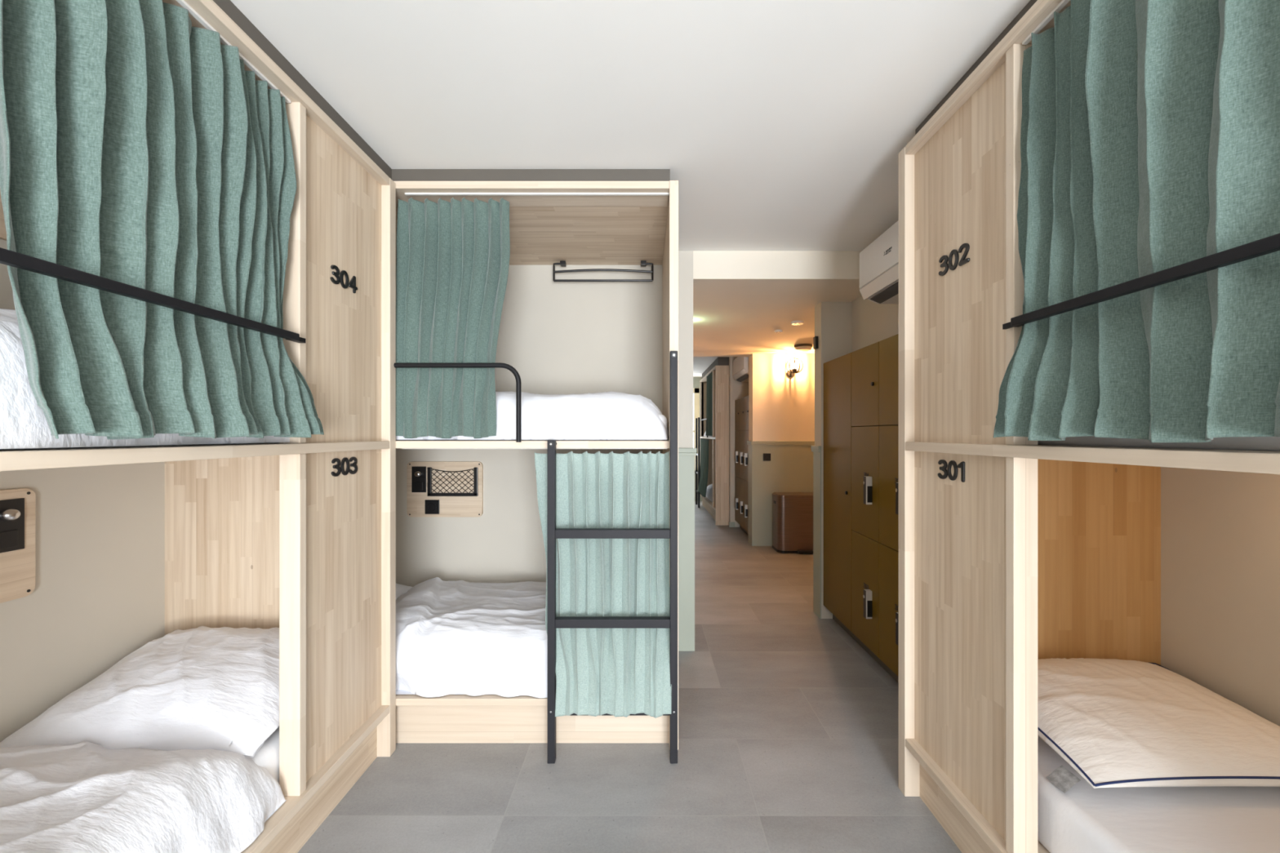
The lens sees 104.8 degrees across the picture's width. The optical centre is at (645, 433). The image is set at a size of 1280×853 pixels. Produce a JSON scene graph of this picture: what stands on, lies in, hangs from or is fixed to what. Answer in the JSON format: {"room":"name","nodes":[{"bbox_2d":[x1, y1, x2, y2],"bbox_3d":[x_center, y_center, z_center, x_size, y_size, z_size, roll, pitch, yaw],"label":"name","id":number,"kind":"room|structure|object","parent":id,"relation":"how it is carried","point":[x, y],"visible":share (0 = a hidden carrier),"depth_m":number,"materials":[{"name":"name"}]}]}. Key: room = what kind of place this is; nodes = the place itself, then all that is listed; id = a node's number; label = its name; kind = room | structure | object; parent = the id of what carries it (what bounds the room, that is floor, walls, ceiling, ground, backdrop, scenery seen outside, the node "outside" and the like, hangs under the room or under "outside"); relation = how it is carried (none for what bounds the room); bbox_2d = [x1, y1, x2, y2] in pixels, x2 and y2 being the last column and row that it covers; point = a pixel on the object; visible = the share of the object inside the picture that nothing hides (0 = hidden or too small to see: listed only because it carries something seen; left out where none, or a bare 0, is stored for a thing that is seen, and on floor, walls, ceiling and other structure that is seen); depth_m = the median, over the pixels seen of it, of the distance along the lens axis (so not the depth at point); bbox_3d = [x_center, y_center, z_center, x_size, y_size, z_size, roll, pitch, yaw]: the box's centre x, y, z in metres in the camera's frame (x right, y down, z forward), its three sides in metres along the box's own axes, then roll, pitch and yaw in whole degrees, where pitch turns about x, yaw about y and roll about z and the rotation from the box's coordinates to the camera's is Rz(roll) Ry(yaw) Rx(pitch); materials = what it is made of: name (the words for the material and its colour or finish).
{"room":"dormitory","nodes":[
{"label":"dormitory","id":0,"kind":"room"},
{"bbox_2d":[0,239,164,742],"bbox_3d":[-2.055,0.105,-0.240,0.150,2.490,6.620,0,0,0],"label":"wall","id":1,"kind":"structure","parent":0,"point":[97,597],"depth_m":1.72,"materials":[{"name":"paint"}]},
{"bbox_2d":[0,190,6,240],"bbox_3d":[-1.954,-0.770,1.353,0.052,0.343,0.466,0,0,0],"label":"panel","id":2,"kind":"object","parent":1,"relation":"attached to","point":[2,228],"visible":0.02,"depth_m":1.50,"materials":[{"name":"brown wood"}]},
{"bbox_2d":[0,529,17,549],"bbox_3d":[-1.954,0.324,1.510,0.004,0.052,0.050,0,0,0],"label":"switch","id":3,"kind":"object","parent":1,"relation":"attached to","point":[8,538],"depth_m":1.51,"materials":[{"name":"black plastic"}]},
{"bbox_2d":[0,508,20,520],"bbox_3d":[-1.948,0.248,1.510,0.040,0.038,0.045,0,0,0],"label":"reading lamp","id":4,"kind":"object","parent":1,"relation":"attached to","point":[6,514],"depth_m":1.50,"materials":[{"name":"metal"}]},
{"bbox_2d":[0,497,24,553],"bbox_3d":[-1.959,0.282,1.510,0.006,0.160,0.088,0,0,0],"label":"switch plate","id":5,"kind":"object","parent":1,"relation":"attached to","point":[11,532],"depth_m":1.52,"materials":[{"name":"black plastic"}]},
{"bbox_2d":[0,488,35,603],"bbox_3d":[-1.954,0.344,1.353,0.052,0.343,0.466,0,0,0],"label":"panel","id":6,"kind":"object","parent":1,"relation":"attached to","point":[17,506],"visible":1,"depth_m":1.54,"materials":[{"name":"brown wood"}]},
{"bbox_2d":[213,0,391,179],"bbox_3d":[-1.535,-1.105,1.070,0.890,0.069,2.100,0,0,0],"label":"trim","id":7,"kind":"structure","parent":1,"relation":"attached to","point":[228,6],"depth_m":1.54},
{"bbox_2d":[395,250,693,586],"bbox_3d":[-0.915,0.030,3.160,2.430,2.640,0.180,0,0,0],"label":"wall","id":8,"kind":"structure","parent":0,"point":[559,337],"depth_m":3.07,"materials":[{"name":"paint"}]},
{"bbox_2d":[413,471,422,477],"bbox_3d":[-1.399,0.248,3.038,0.045,0.038,0.040,0,0,0],"label":"reading lamp","id":9,"kind":"object","parent":8,"relation":"attached to","point":[416,473],"depth_m":3.03,"materials":[{"name":"metal"}]},
{"bbox_2d":[411,466,426,492],"bbox_3d":[-1.399,0.282,3.049,0.088,0.160,0.006,0,0,0],"label":"switch plate","id":10,"kind":"object","parent":8,"relation":"attached to","point":[418,483],"depth_m":3.05,"materials":[{"name":"black plastic"}]},
{"bbox_2d":[414,482,422,490],"bbox_3d":[-1.399,0.324,3.044,0.050,0.052,0.004,0,0,0],"label":"switch","id":11,"kind":"object","parent":8,"relation":"attached to","point":[418,486],"depth_m":3.04,"materials":[{"name":"black plastic"}]},
{"bbox_2d":[425,499,439,514],"bbox_3d":[-1.317,0.452,3.049,0.088,0.088,0.007,0,0,0],"label":"socket","id":12,"kind":"object","parent":8,"relation":"attached to","point":[432,506],"depth_m":3.04,"materials":[{"name":"black plastic"}]},
{"bbox_2d":[407,461,483,516],"bbox_3d":[-1.242,0.344,3.044,0.466,0.343,0.052,0,0,0],"label":"panel","id":13,"kind":"object","parent":8,"relation":"attached to","point":[434,488],"visible":1,"depth_m":3.05,"materials":[{"name":"brown wood"}]},
{"bbox_2d":[391,168,670,202],"bbox_3d":[-0.936,-1.105,2.595,2.087,0.069,0.950,0,0,0],"label":"trim","id":14,"kind":"structure","parent":8,"relation":"attached to","point":[397,175],"depth_m":2.12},
{"bbox_2d":[678,455,694,651],"bbox_3d":[0.227,0.734,3.066,0.163,1.232,0.008,0,0,0],"label":"wainscoting","id":15,"kind":"structure","parent":8,"relation":"attached to","point":[686,463],"depth_m":3.06,"materials":[{"name":"green paint"}]},
{"bbox_2d":[678,448,697,455],"bbox_3d":[0.233,0.112,3.058,0.175,0.047,0.025,0,0,0],"label":"trim","id":16,"kind":"structure","parent":8,"relation":"attached to","point":[682,451],"depth_m":3.05,"materials":[{"name":"green paint"}]},
{"bbox_2d":[297,501,961,852],"bbox_3d":[0.310,1.410,3.250,4.880,0.120,13.600,0,0,0],"label":"floor","id":17,"kind":"structure","parent":0,"point":[788,727],"depth_m":1.98,"materials":[{"name":"grey tile"}]},
{"bbox_2d":[0,0,395,852],"bbox_3d":[-1.511,0.140,1.068,0.938,2.420,2.076,0,0,0],"label":"bunk bed","id":18,"kind":"object","parent":17,"relation":"on","point":[297,537],"visible":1,"depth_m":1.80,"materials":[{"name":"brown wood"}]},
{"bbox_2d":[0,442,279,450],"bbox_3d":[-1.561,-0.040,1.050,0.822,0.140,1.940,0,0,0],"label":"mattress","id":19,"kind":"object","parent":18,"relation":"on","point":[261,442],"visible":0.02,"depth_m":1.12,"materials":[{"name":"white fabric"}]},
{"bbox_2d":[0,311,289,448],"bbox_3d":[-1.538,-0.116,0.851,0.869,0.284,1.522,0,0,0],"label":"duvet","id":20,"kind":"object","parent":19,"relation":"on","point":[24,424],"visible":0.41,"depth_m":0.90,"materials":[{"name":"white fabric"}]},
{"bbox_2d":[0,740,286,852],"bbox_3d":[-1.534,0.988,0.804,0.909,0.283,1.472,0,0,0],"label":"duvet","id":21,"kind":"object","parent":18,"relation":"on","point":[55,797],"visible":0.98,"depth_m":1.24,"materials":[{"name":"white fabric"}]},
{"bbox_2d":[0,0,324,439],"bbox_3d":[-1.084,-0.508,1.193,0.221,1.039,0.709,0,0,0],"label":"curtain","id":22,"kind":"object","parent":18,"relation":"hanging from","point":[139,148],"visible":0.95,"depth_m":1.06,"materials":[{"name":"green fabric"}]},
{"bbox_2d":[253,726,279,783],"bbox_3d":[-1.561,1.048,1.050,0.822,0.170,1.940,0,0,0],"label":"mattress","id":23,"kind":"object","parent":18,"relation":"on","point":[268,755],"visible":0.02,"depth_m":1.53,"materials":[{"name":"white fabric"}]},
{"bbox_2d":[0,626,279,757],"bbox_3d":[-1.545,0.847,1.728,0.802,0.216,0.578,0,0,0],"label":"pillow","id":24,"kind":"object","parent":23,"relation":"on","point":[211,686],"visible":0.75,"depth_m":1.55,"materials":[{"name":"white fabric"}]},
{"bbox_2d":[393,180,678,750],"bbox_3d":[-0.917,0.134,2.572,2.121,2.432,0.994,0,0,0],"label":"bunk bed","id":25,"kind":"object","parent":17,"relation":"on","point":[575,223],"visible":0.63,"depth_m":2.15,"materials":[{"name":"brown wood"}]},
{"bbox_2d":[395,197,510,438],"bbox_3d":[-0.840,-0.507,2.157,0.484,1.054,0.114,0,0,0],"label":"curtain","id":26,"kind":"object","parent":25,"relation":"hanging from","point":[453,257],"visible":0.96,"depth_m":2.14,"materials":[{"name":"green fabric"}]},
{"bbox_2d":[395,413,666,440],"bbox_3d":[-0.915,-0.030,2.625,2.030,0.120,0.870,0,0,0],"label":"mattress","id":27,"kind":"object","parent":25,"relation":"on","point":[663,418],"visible":0.12,"depth_m":2.22,"materials":[{"name":"white fabric"}]},
{"bbox_2d":[395,391,668,439],"bbox_3d":[-0.755,-0.092,2.595,1.730,0.237,0.920,0,0,0],"label":"duvet","id":28,"kind":"object","parent":27,"relation":"on","point":[602,415],"visible":0.59,"depth_m":2.16,"materials":[{"name":"white fabric"}]},
{"bbox_2d":[534,451,671,718],"bbox_3d":[-0.183,0.614,2.083,0.590,1.079,0.174,0,0,2],"label":"curtain","id":29,"kind":"object","parent":25,"relation":"hanging from","point":[615,672],"visible":0.89,"depth_m":2.10,"materials":[{"name":"green fabric"}]},
{"bbox_2d":[552,261,653,281],"bbox_3d":[-0.255,-0.988,3.009,0.612,0.124,0.042,0,0,0],"label":"towel rail","id":30,"kind":"object","parent":25,"relation":"attached to","point":[562,264],"visible":1,"depth_m":3.00,"materials":[{"name":"black metal"}]},
{"bbox_3d":[-0.915,1.068,2.625,2.030,0.130,0.870,0,0,0],"label":"mattress","id":31,"kind":"object","parent":25,"relation":"on","visible":0},
{"bbox_2d":[395,583,413,598],"bbox_3d":[-1.657,0.910,2.679,0.558,0.164,0.758,0,0,0],"label":"pillow","id":32,"kind":"object","parent":31,"relation":"on","point":[401,589],"visible":0.02,"depth_m":2.89,"materials":[{"name":"white fabric"}]},
{"bbox_2d":[395,577,556,697],"bbox_3d":[-0.664,0.976,2.584,1.602,0.307,0.987,0,0,0],"label":"duvet","id":33,"kind":"object","parent":31,"relation":"on","point":[468,637],"visible":0.38,"depth_m":2.19,"materials":[{"name":"white fabric"}]},
{"bbox_2d":[547,351,677,763],"bbox_3d":[-0.134,0.505,2.058,0.534,1.690,0.095,0,0,0],"label":"ladder","id":34,"kind":"object","parent":17,"relation":"on","point":[670,622],"visible":0.96,"depth_m":2.02,"materials":[{"name":"metal"}]},
{"bbox_2d":[695,417,699,507],"bbox_3d":[0.983,0.525,9.205,0.035,1.650,0.450,0,0,0],"label":"ladder","id":35,"kind":"object","parent":17,"relation":"on","point":[698,453],"visible":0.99,"depth_m":9.12,"materials":[{"name":"black metal"}]},
{"bbox_2d":[699,365,728,525],"bbox_3d":[1.502,0.170,8.320,0.966,2.360,2.100,0,0,0],"label":"bunk bed","id":36,"kind":"object","parent":17,"relation":"on","point":[718,444],"visible":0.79,"depth_m":7.27,"materials":[{"name":"brown wood"}]},
{"bbox_2d":[697,438,708,497],"bbox_3d":[1.002,0.570,8.574,0.089,0.961,1.051,0,0,0],"label":"curtain","id":37,"kind":"object","parent":36,"relation":"hanging from","point":[704,469],"visible":1,"depth_m":8.44,"materials":[{"name":"green fabric"}]},
{"bbox_2d":[706,372,712,435],"bbox_3d":[1.045,-0.470,8.016,0.051,1.000,0.672,0,0,0],"label":"curtain","id":38,"kind":"object","parent":36,"relation":"hanging from","point":[709,378],"visible":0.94,"depth_m":7.93,"materials":[{"name":"green fabric"}]},
{"bbox_2d":[706,484,712,502],"bbox_3d":[1.535,1.004,8.323,0.886,0.251,1.968,0,0,0],"label":"mattress","id":39,"kind":"object","parent":36,"relation":"on","point":[709,488],"visible":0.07,"depth_m":8.57,"materials":[{"name":"white fabric"}]},
{"bbox_2d":[734,399,744,531],"bbox_3d":[1.385,0.432,6.968,0.247,1.836,0.334,0,0,0],"label":"locker","id":40,"kind":"object","parent":17,"relation":"on","point":[737,430],"visible":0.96,"depth_m":6.93,"materials":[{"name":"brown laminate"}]},
{"bbox_2d":[739,396,747,534],"bbox_3d":[1.385,0.432,6.630,0.247,1.836,0.339,0,0,0],"label":"locker","id":41,"kind":"object","parent":17,"relation":"on","point":[741,400],"visible":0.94,"depth_m":6.58,"materials":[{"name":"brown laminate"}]},
{"bbox_2d":[744,395,748,532],"bbox_3d":[1.385,0.432,6.312,0.247,1.836,0.294,0,0,0],"label":"locker","id":42,"kind":"object","parent":17,"relation":"on","point":[746,398],"visible":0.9,"depth_m":6.32,"materials":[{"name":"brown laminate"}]},
{"bbox_2d":[772,492,813,553],"bbox_3d":[1.788,1.024,5.704,0.570,0.652,0.408,0,0,0],"label":"pedal bin","id":43,"kind":"object","parent":17,"relation":"on","point":[792,512],"visible":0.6,"depth_m":5.57,"materials":[{"name":"brown metal"}]},
{"bbox_2d":[823,352,862,647],"bbox_3d":[1.399,0.417,3.353,0.218,1.866,0.488,0,0,0],"label":"locker","id":44,"kind":"object","parent":17,"relation":"on","point":[837,426],"visible":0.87,"depth_m":3.34,"materials":[{"name":"yellow laminate"}]},
{"bbox_2d":[851,341,891,675],"bbox_3d":[1.385,0.417,2.925,0.247,1.866,0.366,0,0,0],"label":"locker","id":45,"kind":"object","parent":17,"relation":"on","point":[864,361],"visible":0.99,"depth_m":2.92,"materials":[{"name":"yellow laminate"}]},
{"bbox_2d":[879,333,898,683],"bbox_3d":[1.385,0.417,2.558,0.247,1.866,0.366,0,0,0],"label":"locker","id":46,"kind":"object","parent":17,"relation":"on","point":[888,347],"visible":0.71,"depth_m":2.62,"materials":[{"name":"yellow laminate"}]},
{"bbox_2d":[898,0,1279,852],"bbox_3d":[1.421,0.140,0.866,0.938,2.420,2.031,0,0,0],"label":"bunk bed","id":47,"kind":"object","parent":17,"relation":"on","point":[1015,553],"visible":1,"depth_m":1.59,"materials":[{"name":"brown wood"}]},
{"bbox_2d":[993,0,1279,442],"bbox_3d":[0.983,-0.506,0.963,0.164,1.044,0.712,0,0,0],"label":"curtain","id":48,"kind":"object","parent":47,"relation":"hanging from","point":[1150,131],"visible":0.98,"depth_m":0.95,"materials":[{"name":"green fabric"}]},
{"bbox_2d":[1037,735,1279,852],"bbox_3d":[1.480,1.040,0.850,0.810,0.185,1.900,0,0,0],"label":"mattress","id":49,"kind":"object","parent":47,"relation":"on","point":[1084,819],"visible":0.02,"depth_m":1.24,"materials":[{"name":"white fabric"}]},
{"bbox_2d":[1037,657,1279,793],"bbox_3d":[1.482,0.854,1.520,0.776,0.174,0.570,0,0,0],"label":"pillow","id":50,"kind":"object","parent":49,"relation":"on","point":[1117,723],"visible":0.79,"depth_m":1.36,"materials":[{"name":"white fabric"}]},
{"bbox_2d":[1037,435,1279,451],"bbox_3d":[1.472,-0.040,0.850,0.825,0.140,1.900,0,0,0],"label":"mattress","id":51,"kind":"object","parent":47,"relation":"on","point":[1242,443],"visible":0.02,"depth_m":0.98,"materials":[{"name":"white fabric"}]},
{"bbox_2d":[230,0,1030,250],"bbox_3d":[-0.040,-1.215,-0.240,4.180,0.150,6.620,0,0,0],"label":"ceiling","id":52,"kind":"structure","parent":0,"point":[780,125],"depth_m":1.62,"materials":[{"name":"paint"}]},
{"bbox_2d":[693,377,702,501],"bbox_3d":[1.145,0.105,9.975,1.690,2.490,0.150,0,0,0],"label":"wall","id":53,"kind":"structure","parent":0,"point":[696,384],"depth_m":9.90,"materials":[{"name":"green paint"}]},
{"bbox_2d":[693,387,699,473],"bbox_3d":[0.820,-0.060,9.925,0.540,1.720,0.090,0,0,0],"label":"window","id":54,"kind":"structure","parent":53,"relation":"in","point":[695,390],"depth_m":9.88,"materials":[{"name":"clear glass"}]},
{"bbox_2d":[693,356,717,377],"bbox_3d":[1.450,-1.215,8.105,2.600,0.150,3.890,0,0,0],"label":"ceiling","id":55,"kind":"structure","parent":0,"point":[700,364],"depth_m":8.10,"materials":[{"name":"paint"}]},
{"bbox_2d":[728,356,748,527],"bbox_3d":[1.641,0.105,7.195,0.817,2.490,0.110,0,0,0],"label":"wall","id":56,"kind":"structure","parent":0,"point":[737,389],"depth_m":7.14,"materials":[{"name":"paint"}]},
{"bbox_2d":[702,356,728,377],"bbox_3d":[1.535,-1.075,8.340,0.910,0.129,2.080,0,0,0],"label":"trim","id":57,"kind":"structure","parent":56,"relation":"attached to","point":[720,361],"depth_m":7.30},
{"bbox_2d":[728,521,734,527],"bbox_3d":[1.258,1.312,7.133,0.085,0.075,0.015,0,0,0],"label":"baseboard","id":58,"kind":"structure","parent":56,"relation":"attached to","point":[731,524],"depth_m":7.12,"materials":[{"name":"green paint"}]},
{"bbox_2d":[693,250,862,356],"bbox_3d":[1.525,-1.127,4.615,2.450,0.325,3.090,0,0,0],"label":"ceiling","id":59,"kind":"structure","parent":0,"point":[740,298],"depth_m":3.43,"materials":[{"name":"paint"}]},
{"bbox_2d":[773,329,782,333],"bbox_3d":[1.245,-0.955,4.600,0.079,0.020,0.079,0,0,0],"label":"smoke detector","id":60,"kind":"object","parent":59,"relation":"attached to","point":[775,331],"visible":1,"depth_m":4.57,"materials":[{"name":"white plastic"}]},
{"bbox_2d":[791,320,804,324],"bbox_3d":[1.310,-0.954,4.240,0.109,0.022,0.109,0,0,0],"label":"smoke detector","id":61,"kind":"object","parent":59,"relation":"attached to","point":[797,322],"visible":1,"depth_m":4.21,"materials":[{"name":"white plastic"}]},
{"bbox_2d":[794,343,812,351],"bbox_3d":[1.720,-0.937,5.360,0.190,0.056,0.190,0,0,0],"label":"ceiling lamp","id":62,"kind":"object","parent":59,"relation":"attached to","point":[800,347],"visible":1,"depth_m":5.29,"materials":[{"name":"white plastic"}]},
{"bbox_2d":[795,346,811,351],"bbox_3d":[1.720,-0.925,5.360,0.176,0.032,0.176,0,0,0],"label":"diffuser","id":63,"kind":"object","parent":62,"relation":"attached to","point":[801,348],"depth_m":5.31,"materials":[{"name":"white plastic"}]},
{"bbox_2d":[748,353,814,440],"bbox_3d":[1.948,0.193,6.050,1.304,2.315,0.220,0,0,0],"label":"wall","id":64,"kind":"structure","parent":0,"point":[781,407],"depth_m":5.94,"materials":[{"name":"paint"}]},
{"bbox_2d":[747,444,751,545],"bbox_3d":[1.292,0.734,6.053,0.008,1.232,0.225,0,0,0],"label":"trim","id":65,"kind":"structure","parent":64,"relation":"attached to","point":[749,446],"depth_m":6.06,"materials":[{"name":"green paint"}]},
{"bbox_2d":[763,453,770,461],"bbox_3d":[1.465,0.280,5.925,0.090,0.090,0.014,0,0,0],"label":"wall socket","id":66,"kind":"object","parent":64,"relation":"attached to","point":[766,456],"visible":1,"depth_m":5.92,"materials":[{"name":"black plastic"}]},
{"bbox_2d":[751,440,814,444],"bbox_3d":[1.938,0.112,5.929,1.325,0.047,0.022,0,0,0],"label":"trim","id":67,"kind":"structure","parent":64,"relation":"attached to","point":[753,442],"depth_m":5.92,"materials":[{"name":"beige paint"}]},
{"bbox_2d":[751,444,814,546],"bbox_3d":[1.944,0.734,5.936,1.312,1.232,0.008,0,0,0],"label":"wainscoting","id":68,"kind":"structure","parent":64,"relation":"attached to","point":[789,468],"depth_m":5.93,"materials":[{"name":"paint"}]},
{"bbox_2d":[786,358,803,377],"bbox_3d":[1.748,-0.784,5.802,0.206,0.197,0.271,0,0,0],"label":"wall lamp","id":69,"kind":"object","parent":64,"relation":"attached to","point":[790,373],"visible":1,"depth_m":5.75,"materials":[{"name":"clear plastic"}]},
{"bbox_2d":[814,302,851,618],"bbox_3d":[2.018,0.193,3.670,1.464,2.315,0.140,0,0,0],"label":"wall","id":70,"kind":"structure","parent":0,"point":[833,320],"depth_m":3.60,"materials":[{"name":"paint"}]},
{"bbox_2d":[813,336,818,349],"bbox_3d":[1.274,-0.680,3.678,0.024,0.090,0.045,0,0,0],"label":"wall sensor","id":71,"kind":"object","parent":70,"relation":"attached to","point":[815,340],"visible":1,"depth_m":3.66,"materials":[{"name":"black plastic"}]},
{"bbox_2d":[811,445,821,452],"bbox_3d":[1.274,0.112,3.670,0.024,0.047,0.160,0,0,0],"label":"trim","id":72,"kind":"structure","parent":70,"relation":"attached to","point":[814,448],"depth_m":3.63,"materials":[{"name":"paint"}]},
{"bbox_2d":[813,452,821,618],"bbox_3d":[1.282,0.734,3.670,0.008,1.232,0.150,0,0,0],"label":"trim","id":73,"kind":"structure","parent":70,"relation":"attached to","point":[816,455],"depth_m":3.65,"materials":[{"name":"green paint"}]},
{"bbox_2d":[851,295,898,351],"bbox_3d":[1.780,0.105,2.750,0.540,2.490,1.700,0,0,0],"label":"wall","id":74,"kind":"structure","parent":0,"point":[872,322],"depth_m":3.29,"materials":[{"name":"paint"}]},
{"bbox_2d":[859,220,898,303],"bbox_3d":[1.381,-0.907,2.475,0.254,0.315,0.830,0,0,0],"label":"air conditioner","id":75,"kind":"object","parent":74,"relation":"attached to","point":[879,261],"visible":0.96,"depth_m":2.66,"materials":[{"name":"white plastic"}]},
{"bbox_2d":[1160,466,1279,725],"bbox_3d":[1.970,0.105,-0.825,0.160,2.490,5.450,0,0,0],"label":"wall","id":76,"kind":"structure","parent":0,"point":[1220,530],"depth_m":1.61,"materials":[{"name":"paint"}]},
{"bbox_2d":[915,0,1037,134],"bbox_3d":[1.451,-1.105,0.843,0.878,0.069,2.005,0,0,0],"label":"trim","id":77,"kind":"structure","parent":76,"relation":"attached to","point":[1031,2],"depth_m":1.49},
{"bbox_3d":[1.780,0.105,6.650,0.540,2.490,0.980,0,0,0],"label":"wall","id":78,"kind":"structure","parent":0,"visible":0},
{"bbox_2d":[733,356,748,382],"bbox_3d":[1.381,-0.892,6.650,0.253,0.315,0.800,0,0,0],"label":"air conditioner","id":79,"kind":"object","parent":78,"relation":"attached to","point":[740,364],"visible":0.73,"depth_m":6.58,"materials":[{"name":"white plastic"}]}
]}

